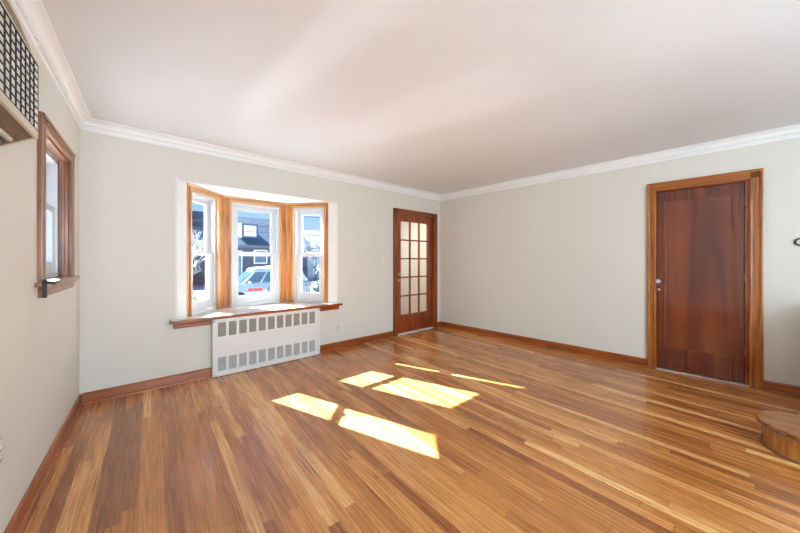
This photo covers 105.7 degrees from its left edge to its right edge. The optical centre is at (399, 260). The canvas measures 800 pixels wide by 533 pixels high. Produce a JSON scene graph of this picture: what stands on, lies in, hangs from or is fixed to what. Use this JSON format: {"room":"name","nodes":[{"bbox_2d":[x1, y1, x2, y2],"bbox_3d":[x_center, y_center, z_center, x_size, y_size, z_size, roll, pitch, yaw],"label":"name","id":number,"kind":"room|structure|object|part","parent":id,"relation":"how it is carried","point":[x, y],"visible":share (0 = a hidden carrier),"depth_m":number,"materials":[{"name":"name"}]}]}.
{"room":"empty living room","nodes":[
{"label":"empty living room","id":0,"kind":"room"},
{"bbox_2d":[0,27,78,532],"bbox_3d":[-0.781,-0.014,0.063,0.162,2.700,6.400,0,0,-39],"label":"wall","id":1,"kind":"structure","parent":0,"point":[39,337],"depth_m":1.55,"materials":[{"name":"paint"}]},
{"bbox_2d":[0,438,2,468],"bbox_3d":[-1.623,0.791,1.228,0.009,0.116,0.072,0,0,-39],"label":"wall outlet","id":2,"kind":"object","parent":1,"relation":"attached to","point":[1,439],"visible":1,"depth_m":1.24,"materials":[{"name":"white plastic"}]},
{"bbox_2d":[0,0,38,146],"bbox_3d":[-1.397,-0.740,1.025,0.101,0.548,0.680,0,0,-39],"label":"air conditioner","id":3,"kind":"object","parent":1,"relation":"attached to","point":[19,69],"visible":1,"depth_m":1.14,"materials":[{"name":"beige plastic"}]},
{"bbox_2d":[3,394,83,532],"bbox_3d":[-0.707,1.188,0.123,0.030,0.095,6.400,0,0,-39],"label":"baseboard","id":4,"kind":"structure","parent":1,"relation":"attached to","point":[22,514],"depth_m":1.66,"materials":[{"name":"brown wood"}]},
{"bbox_2d":[7,0,91,129],"bbox_3d":[-0.687,-1.165,0.140,0.085,0.098,6.400,0,0,-39],"label":"crown molding","id":5,"kind":"structure","parent":1,"relation":"attached to","point":[32,16],"depth_m":1.71,"materials":[{"name":"paint"}]},
{"bbox_2d":[34,111,79,297],"bbox_3d":[-2.287,-0.303,1.945,0.197,1.022,0.970,0,0,-39],"label":"window","id":6,"kind":"structure","parent":1,"relation":"in","point":[55,157],"depth_m":2.17,"materials":[{"name":"brown wood"}]},
{"bbox_3d":[-2.312,-0.147,1.937,0.030,0.474,0.638,0,0,-39],"label":"sash","id":7,"kind":"part","parent":6,"relation":"part of","materials":[{"name":"white plastic"}]},
{"bbox_2d":[42,279,59,297],"bbox_3d":[-1.936,0.151,1.693,0.041,0.100,0.164,0,0,-33],"label":"curtain hook","id":8,"kind":"object","parent":6,"relation":"attached to","point":[45,282],"visible":1,"depth_m":1.62,"materials":[{"name":"black metal"}]},
{"bbox_3d":[-2.327,-0.306,1.925,0.100,0.848,0.690,0,0,-39],"label":"frame","id":9,"kind":"part","parent":6,"relation":"part of","materials":[{"name":"white plastic"}]},
{"bbox_3d":[-2.250,0.163,1.975,0.102,0.090,0.970,0,0,-39],"label":"sill","id":10,"kind":"part","parent":6,"relation":"part of","materials":[{"name":"brown wood"}]},
{"bbox_2d":[79,130,439,394],"bbox_3d":[-1.079,-0.014,4.173,5.150,2.700,0.160,0,0,-42],"label":"wall","id":11,"kind":"structure","parent":0,"point":[127,335],"depth_m":2.93,"materials":[{"name":"paint"}]},
{"bbox_2d":[175,177,337,318],"bbox_3d":[-1.790,-0.163,3.889,1.870,1.547,0.682,0,0,-42],"label":"bay recess","id":12,"kind":"object","parent":11,"relation":"attached to","point":[180,185],"visible":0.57,"depth_m":3.38,"materials":[{"name":"white paint"}]},
{"bbox_2d":[187,183,223,316],"bbox_3d":[-2.258,-0.106,3.449,0.153,1.395,0.608,0,0,2],"label":"window","id":13,"kind":"structure","parent":12,"relation":"attached to","point":[212,202],"depth_m":3.57,"materials":[{"name":"brown wood"}]},
{"bbox_3d":[-2.293,-0.388,3.423,0.028,0.637,0.403,0,0,2],"label":"sash","id":14,"kind":"part","parent":13,"relation":"part of","materials":[{"name":"white plastic"}]},
{"bbox_3d":[-2.256,0.231,3.422,0.030,0.653,0.399,0,0,2],"label":"sash","id":15,"kind":"part","parent":13,"relation":"part of","materials":[{"name":"white plastic"}]},
{"bbox_3d":[-2.276,-0.074,3.422,0.120,1.330,0.451,0,0,2],"label":"frame","id":16,"kind":"part","parent":13,"relation":"part of","materials":[{"name":"white plastic"}]},
{"bbox_2d":[223,196,285,307],"bbox_3d":[-1.935,-0.106,4.053,0.780,1.395,0.153,0,0,-42],"label":"window","id":17,"kind":"structure","parent":12,"relation":"attached to","point":[231,205],"depth_m":4.00,"materials":[{"name":"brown wood"}]},
{"bbox_3d":[-1.958,-0.388,4.079,0.564,0.637,0.028,0,0,-42],"label":"sash","id":18,"kind":"part","parent":17,"relation":"part of","materials":[{"name":"white plastic"}]},
{"bbox_3d":[-1.933,0.231,4.051,0.560,0.653,0.030,0,0,-42],"label":"sash","id":19,"kind":"part","parent":17,"relation":"part of","materials":[{"name":"white plastic"}]},
{"bbox_2d":[248,288,262,291],"bbox_3d":[-1.929,0.391,4.050,0.192,0.042,0.002,0,0,-42],"label":"label","id":20,"kind":"object","parent":17,"relation":"attached to","point":[249,289],"visible":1,"depth_m":4.04,"materials":[{"name":"red"}]},
{"bbox_3d":[-1.946,-0.074,4.066,0.612,1.330,0.120,0,0,-42],"label":"frame","id":21,"kind":"part","parent":17,"relation":"part of","materials":[{"name":"white plastic"}]},
{"bbox_2d":[286,203,327,302],"bbox_3d":[-1.296,-0.106,4.301,0.608,1.395,0.153,0,0,5],"label":"window","id":22,"kind":"structure","parent":12,"relation":"attached to","point":[295,212],"depth_m":4.26,"materials":[{"name":"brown wood"}]},
{"bbox_3d":[-1.268,-0.074,4.315,0.451,1.330,0.120,0,0,5],"label":"frame","id":23,"kind":"part","parent":22,"relation":"part of","materials":[{"name":"white plastic"}]},
{"bbox_3d":[-1.269,0.231,4.295,0.399,0.653,0.030,0,0,5],"label":"sash","id":24,"kind":"part","parent":22,"relation":"part of","materials":[{"name":"white plastic"}]},
{"bbox_3d":[-1.266,-0.388,4.332,0.403,0.637,0.028,0,0,5],"label":"sash","id":25,"kind":"part","parent":22,"relation":"part of","materials":[{"name":"white plastic"}]},
{"bbox_2d":[82,118,440,200],"bbox_3d":[-0.965,-1.165,4.112,4.640,0.098,0.082,0,0,-42],"label":"crown molding","id":26,"kind":"structure","parent":11,"relation":"attached to","point":[92,125],"depth_m":3.33,"materials":[{"name":"paint"}]},
{"bbox_2d":[82,321,440,404],"bbox_3d":[-0.979,1.188,4.135,4.650,0.095,0.030,0,0,-42],"label":"baseboard","id":27,"kind":"structure","parent":11,"relation":"attached to","point":[152,384],"depth_m":2.98,"materials":[{"name":"brown wood"}]},
{"bbox_2d":[337,324,340,332],"bbox_3d":[-0.855,0.951,4.258,0.072,0.116,0.009,0,0,-42],"label":"wall outlet","id":28,"kind":"object","parent":11,"relation":"attached to","point":[338,325],"visible":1,"depth_m":4.25,"materials":[{"name":"white plastic"}]},
{"bbox_2d":[393,208,436,336],"bbox_3d":[0.243,0.191,5.308,1.045,2.090,0.209,0,0,-42],"label":"door","id":29,"kind":"structure","parent":11,"relation":"in","point":[410,322],"depth_m":5.29,"materials":[{"name":"brown wood"}]},
{"bbox_2d":[23,327,799,532],"bbox_3d":[1.148,1.286,1.764,5.250,0.100,6.400,0,0,-42],"label":"floor","id":30,"kind":"structure","parent":0,"point":[438,429],"depth_m":1.94,"materials":[{"name":"brown wood"}]},
{"bbox_2d":[211,308,319,377],"bbox_3d":[-1.533,0.926,3.606,1.218,0.607,0.086,0,0,-42],"label":"radiator cover","id":31,"kind":"object","parent":30,"relation":"on","point":[238,344],"visible":0.98,"depth_m":3.50,"materials":[{"name":"metal"}]},
{"bbox_2d":[218,356,225,370],"bbox_3d":[-1.907,1.103,3.241,0.083,0.153,0.015,0,0,-42],"label":"grille","id":32,"kind":"object","parent":31,"relation":"attached to","point":[221,359],"depth_m":3.23,"materials":[{"name":"grey metal"}]},
{"bbox_2d":[218,322,225,336],"bbox_3d":[-1.907,0.736,3.241,0.083,0.158,0.015,0,0,-42],"label":"grille","id":33,"kind":"object","parent":31,"relation":"attached to","point":[221,325],"depth_m":3.23,"materials":[{"name":"grey metal"}]},
{"bbox_2d":[229,355,235,368],"bbox_3d":[-1.830,1.103,3.309,0.083,0.153,0.015,0,0,-42],"label":"grille","id":34,"kind":"object","parent":31,"relation":"attached to","point":[232,358],"depth_m":3.30,"materials":[{"name":"grey metal"}]},
{"bbox_2d":[229,321,235,334],"bbox_3d":[-1.830,0.736,3.309,0.083,0.158,0.015,0,0,-42],"label":"grille","id":35,"kind":"object","parent":31,"relation":"attached to","point":[232,324],"depth_m":3.30,"materials":[{"name":"grey metal"}]},
{"bbox_2d":[239,353,246,366],"bbox_3d":[-1.754,1.103,3.377,0.083,0.153,0.015,0,0,-42],"label":"grille","id":36,"kind":"object","parent":31,"relation":"attached to","point":[242,356],"depth_m":3.37,"materials":[{"name":"grey metal"}]},
{"bbox_2d":[239,319,246,333],"bbox_3d":[-1.754,0.736,3.377,0.083,0.158,0.015,0,0,-42],"label":"grille","id":37,"kind":"object","parent":31,"relation":"attached to","point":[242,322],"depth_m":3.37,"materials":[{"name":"grey metal"}]},
{"bbox_2d":[249,351,255,364],"bbox_3d":[-1.677,1.103,3.445,0.083,0.153,0.015,0,0,-42],"label":"grille","id":38,"kind":"object","parent":31,"relation":"attached to","point":[252,354],"depth_m":3.44,"materials":[{"name":"grey metal"}]},
{"bbox_2d":[249,318,255,331],"bbox_3d":[-1.677,0.736,3.445,0.083,0.158,0.015,0,0,-42],"label":"grille","id":39,"kind":"object","parent":31,"relation":"attached to","point":[252,321],"depth_m":3.44,"materials":[{"name":"grey metal"}]},
{"bbox_2d":[259,349,265,362],"bbox_3d":[-1.601,1.103,3.512,0.083,0.153,0.015,0,0,-42],"label":"grille","id":40,"kind":"object","parent":31,"relation":"attached to","point":[262,352],"depth_m":3.51,"materials":[{"name":"grey metal"}]},
{"bbox_2d":[259,317,265,330],"bbox_3d":[-1.601,0.736,3.512,0.083,0.158,0.015,0,0,-42],"label":"grille","id":41,"kind":"object","parent":31,"relation":"attached to","point":[262,320],"depth_m":3.51,"materials":[{"name":"grey metal"}]},
{"bbox_2d":[268,347,274,360],"bbox_3d":[-1.524,1.103,3.580,0.083,0.153,0.015,0,0,-42],"label":"grille","id":42,"kind":"object","parent":31,"relation":"attached to","point":[271,350],"depth_m":3.58,"materials":[{"name":"grey metal"}]},
{"bbox_2d":[268,316,274,329],"bbox_3d":[-1.524,0.736,3.580,0.083,0.158,0.015,0,0,-42],"label":"grille","id":43,"kind":"object","parent":31,"relation":"attached to","point":[271,319],"depth_m":3.58,"materials":[{"name":"grey metal"}]},
{"bbox_2d":[277,346,282,358],"bbox_3d":[-1.448,1.103,3.648,0.083,0.153,0.015,0,0,-42],"label":"grille","id":44,"kind":"object","parent":31,"relation":"attached to","point":[279,348],"depth_m":3.64,"materials":[{"name":"grey metal"}]},
{"bbox_2d":[277,315,282,327],"bbox_3d":[-1.448,0.736,3.648,0.083,0.158,0.015,0,0,-42],"label":"grille","id":45,"kind":"object","parent":31,"relation":"attached to","point":[279,317],"depth_m":3.64,"materials":[{"name":"grey metal"}]},
{"bbox_2d":[285,344,290,356],"bbox_3d":[-1.371,1.103,3.716,0.083,0.153,0.015,0,0,-42],"label":"grille","id":46,"kind":"object","parent":31,"relation":"attached to","point":[287,346],"depth_m":3.71,"materials":[{"name":"grey metal"}]},
{"bbox_2d":[285,314,290,326],"bbox_3d":[-1.371,0.736,3.716,0.083,0.158,0.015,0,0,-42],"label":"grille","id":47,"kind":"object","parent":31,"relation":"attached to","point":[287,316],"depth_m":3.71,"materials":[{"name":"grey metal"}]},
{"bbox_2d":[294,343,299,354],"bbox_3d":[-1.294,1.103,3.783,0.083,0.153,0.015,0,0,-42],"label":"grille","id":48,"kind":"object","parent":31,"relation":"attached to","point":[296,345],"depth_m":3.79,"materials":[{"name":"grey metal"}]},
{"bbox_2d":[294,313,299,325],"bbox_3d":[-1.294,0.736,3.783,0.083,0.158,0.015,0,0,-42],"label":"grille","id":49,"kind":"object","parent":31,"relation":"attached to","point":[296,315],"depth_m":3.78,"materials":[{"name":"grey metal"}]},
{"bbox_2d":[302,341,306,352],"bbox_3d":[-1.218,1.103,3.851,0.083,0.153,0.015,0,0,-42],"label":"grille","id":50,"kind":"object","parent":31,"relation":"attached to","point":[304,343],"depth_m":3.85,"materials":[{"name":"grey metal"}]},
{"bbox_2d":[302,312,306,324],"bbox_3d":[-1.218,0.736,3.851,0.083,0.158,0.015,0,0,-42],"label":"grille","id":51,"kind":"object","parent":31,"relation":"attached to","point":[304,314],"depth_m":3.85,"materials":[{"name":"grey metal"}]},
{"bbox_2d":[309,340,314,351],"bbox_3d":[-1.141,1.103,3.919,0.083,0.153,0.015,0,0,-42],"label":"grille","id":52,"kind":"object","parent":31,"relation":"attached to","point":[311,342],"depth_m":3.91,"materials":[{"name":"grey metal"}]},
{"bbox_2d":[309,311,314,323],"bbox_3d":[-1.141,0.736,3.919,0.083,0.158,0.015,0,0,-42],"label":"grille","id":53,"kind":"object","parent":31,"relation":"attached to","point":[311,313],"depth_m":3.91,"materials":[{"name":"grey metal"}]},
{"bbox_2d":[756,411,799,464],"bbox_3d":[3.294,0.806,1.913,1.458,0.860,1.378,0,0,-42],"label":"staircase","id":54,"kind":"structure","parent":30,"relation":"on","point":[780,431],"depth_m":1.95,"materials":[{"name":"brown wood"}]},
{"bbox_2d":[401,222,425,313],"bbox_3d":[-0.189,0.061,5.996,1.900,2.550,1.390,0,0,-42],"label":"wall","id":55,"kind":"structure","parent":0,"point":[404,225],"depth_m":6.73,"materials":[{"name":"paint"}]},
{"bbox_2d":[41,0,799,193],"bbox_3d":[1.218,-1.264,1.692,5.900,0.100,6.600,0,0,-42],"label":"ceiling","id":56,"kind":"structure","parent":0,"point":[434,96],"depth_m":2.02,"materials":[{"name":"paint"}]},
{"bbox_2d":[440,137,799,385],"bbox_3d":[2.973,-0.014,3.523,0.160,2.700,6.600,0,0,-44],"label":"wall","id":57,"kind":"structure","parent":0,"point":[564,261],"depth_m":3.94,"materials":[{"name":"paint"}]},
{"bbox_2d":[440,124,799,200],"bbox_3d":[2.956,-1.165,3.366,0.083,0.098,6.400,0,0,-44],"label":"crown molding","id":58,"kind":"structure","parent":57,"relation":"attached to","point":[793,131],"depth_m":3.47,"materials":[{"name":"paint"}]},
{"bbox_2d":[440,321,799,397],"bbox_3d":[2.974,1.188,3.385,0.034,0.095,6.400,0,0,-44],"label":"baseboard","id":59,"kind":"structure","parent":57,"relation":"attached to","point":[775,387],"depth_m":3.98,"materials":[{"name":"brown wood"}]},
{"bbox_2d":[647,168,763,389],"bbox_3d":[3.210,0.178,3.242,0.207,2.115,0.862,0,0,-44],"label":"door","id":60,"kind":"structure","parent":57,"relation":"in","point":[705,234],"depth_m":3.19,"materials":[{"name":"orange wood"}]},
{"bbox_3d":[3.184,0.152,3.251,0.016,1.635,0.508,0,0,-44],"label":"panel","id":61,"kind":"part","parent":60,"relation":"part of","materials":[{"name":"brown wood"}]},
{"bbox_2d":[794,238,799,245],"bbox_3d":[3.613,-0.167,2.732,0.022,0.072,0.072,0,0,-44],"label":"dial","id":62,"kind":"object","parent":57,"relation":"attached to","point":[797,241],"visible":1,"depth_m":2.74,"materials":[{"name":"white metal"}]},
{"bbox_3d":[-1.850,1.284,3.957,1.910,1.305,0.540,0,0,-42],"label":"wall","id":63,"kind":"structure","parent":0,"visible":0},
{"bbox_2d":[170,302,342,328],"bbox_3d":[-1.723,0.637,3.810,1.909,0.092,0.648,0,0,-42],"label":"window sill","id":64,"kind":"structure","parent":63,"relation":"attached to","point":[205,318],"depth_m":3.58,"materials":[{"name":"brown wood"}]},
{"label":"outside","id":65,"kind":"structure","parent":0,"visible":0},
{"bbox_2d":[193,277,318,297],"bbox_3d":[-14.470,2.186,30.944,100.000,0.300,82.000,0,0,-42],"label":"ground","id":66,"kind":"structure","parent":65,"point":[199,290],"depth_m":21.21,"materials":[{"name":"white snow"}]},
{"bbox_2d":[192,211,204,284],"bbox_3d":[-21.528,-1.284,25.942,8.400,6.640,8.830,0,0,-42],"label":"house","id":67,"kind":"structure","parent":66,"relation":"on","point":[199,277],"depth_m":25.45,"materials":[{"name":"grey brick"}]},
{"bbox_2d":[192,230,204,294],"bbox_3d":[-11.453,0.110,16.222,3.482,3.898,2.603,0,0,-42],"label":"tree","id":68,"kind":"object","parent":66,"relation":"on","point":[197,239],"visible":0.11,"depth_m":16.34,"materials":[{"name":"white plant"}]},
{"bbox_2d":[193,295,204,301],"bbox_3d":[-7.030,1.584,10.689,1.815,0.924,1.061,0,0,-42],"label":"shrub","id":69,"kind":"object","parent":66,"relation":"on","point":[195,298],"visible":0.05,"depth_m":10.38,"materials":[{"name":"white plant"}]},
{"bbox_2d":[238,216,312,278],"bbox_3d":[-14.395,-1.109,30.256,7.400,6.290,9.830,0,0,-42],"label":"brick house","id":70,"kind":"structure","parent":66,"relation":"on","point":[253,241],"depth_m":26.16,"materials":[{"name":"brick"}]},
{"bbox_3d":[-13.470,0.311,25.064,0.620,2.070,0.020,0,0,-42],"label":"pane","id":71,"kind":"part","parent":70,"relation":"part of","materials":[{"name":"blue glass"}]},
{"bbox_3d":[-12.999,-2.514,25.474,0.190,0.900,0.060,0,0,-42],"label":"pane","id":72,"kind":"part","parent":70,"relation":"part of","materials":[{"name":"white glass"}]},
{"bbox_3d":[-12.085,-0.314,26.291,0.920,1.020,0.020,0,0,-42],"label":"pane","id":73,"kind":"part","parent":70,"relation":"part of","materials":[{"name":"blue glass"}]},
{"bbox_2d":[302,280,318,291],"bbox_3d":[-2.076,1.311,9.861,3.200,1.450,0.031,0,0,-42],"label":"iron railing","id":74,"kind":"object","parent":66,"relation":"on","point":[306,284],"visible":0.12,"depth_m":9.24,"materials":[{"name":"white metal"}]},
{"bbox_2d":[303,229,319,277],"bbox_3d":[-12.015,-1.034,39.711,8.300,6.140,8.830,0,0,-42],"label":"house","id":75,"kind":"structure","parent":66,"relation":"on","point":[309,232],"depth_m":36.40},
{"bbox_2d":[303,234,319,280],"bbox_3d":[-7.171,-0.077,25.324,3.439,4.282,2.448,0,0,-42],"label":"tree","id":76,"kind":"object","parent":66,"relation":"on","point":[315,243],"visible":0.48,"depth_m":24.99,"materials":[{"name":"white plant"}]},
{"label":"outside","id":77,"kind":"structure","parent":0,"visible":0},
{"bbox_2d":[192,219,319,230],"bbox_3d":[-8.277,-2.732,20.934,34.003,1.003,0.044,0,0,-42],"label":"utility wire","id":78,"kind":"object","parent":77,"point":[192,219],"visible":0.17,"depth_m":19.75,"materials":[{"name":"black metal"}]},
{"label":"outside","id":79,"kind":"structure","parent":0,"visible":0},
{"bbox_2d":[192,226,319,235],"bbox_3d":[-8.409,-2.339,21.084,34.003,0.988,0.044,0,0,-42],"label":"utility wire","id":80,"kind":"object","parent":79,"point":[192,226],"visible":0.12,"depth_m":20.15,"materials":[{"name":"black metal"}]},
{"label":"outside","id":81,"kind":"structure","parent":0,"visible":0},
{"bbox_3d":[-2.834,2.026,17.806,100.000,0.020,4.300,0,0,-42],"label":"road","id":82,"kind":"object","parent":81,"visible":0},
{"bbox_2d":[192,229,203,275],"bbox_3d":[-9.066,0.231,12.029,2.158,3.669,2.514,0,0,36],"label":"tree","id":83,"kind":"object","parent":82,"relation":"on","point":[193,235],"visible":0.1,"depth_m":12.57,"materials":[{"name":"white plant"}]},
{"bbox_2d":[239,266,310,294],"bbox_3d":[-6.548,1.142,14.450,4.140,1.749,1.960,0,0,-42],"label":"car","id":84,"kind":"object","parent":82,"relation":"on","point":[255,277],"visible":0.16,"depth_m":13.69,"materials":[{"name":"white paint"}]},
{"bbox_2d":[310,280,318,292],"bbox_3d":[-3.162,1.252,17.716,4.340,1.528,1.960,0,0,-42],"label":"car","id":85,"kind":"object","parent":82,"relation":"on","point":[315,288],"visible":0.11,"depth_m":16.05,"materials":[{"name":"white paint"}]}
]}

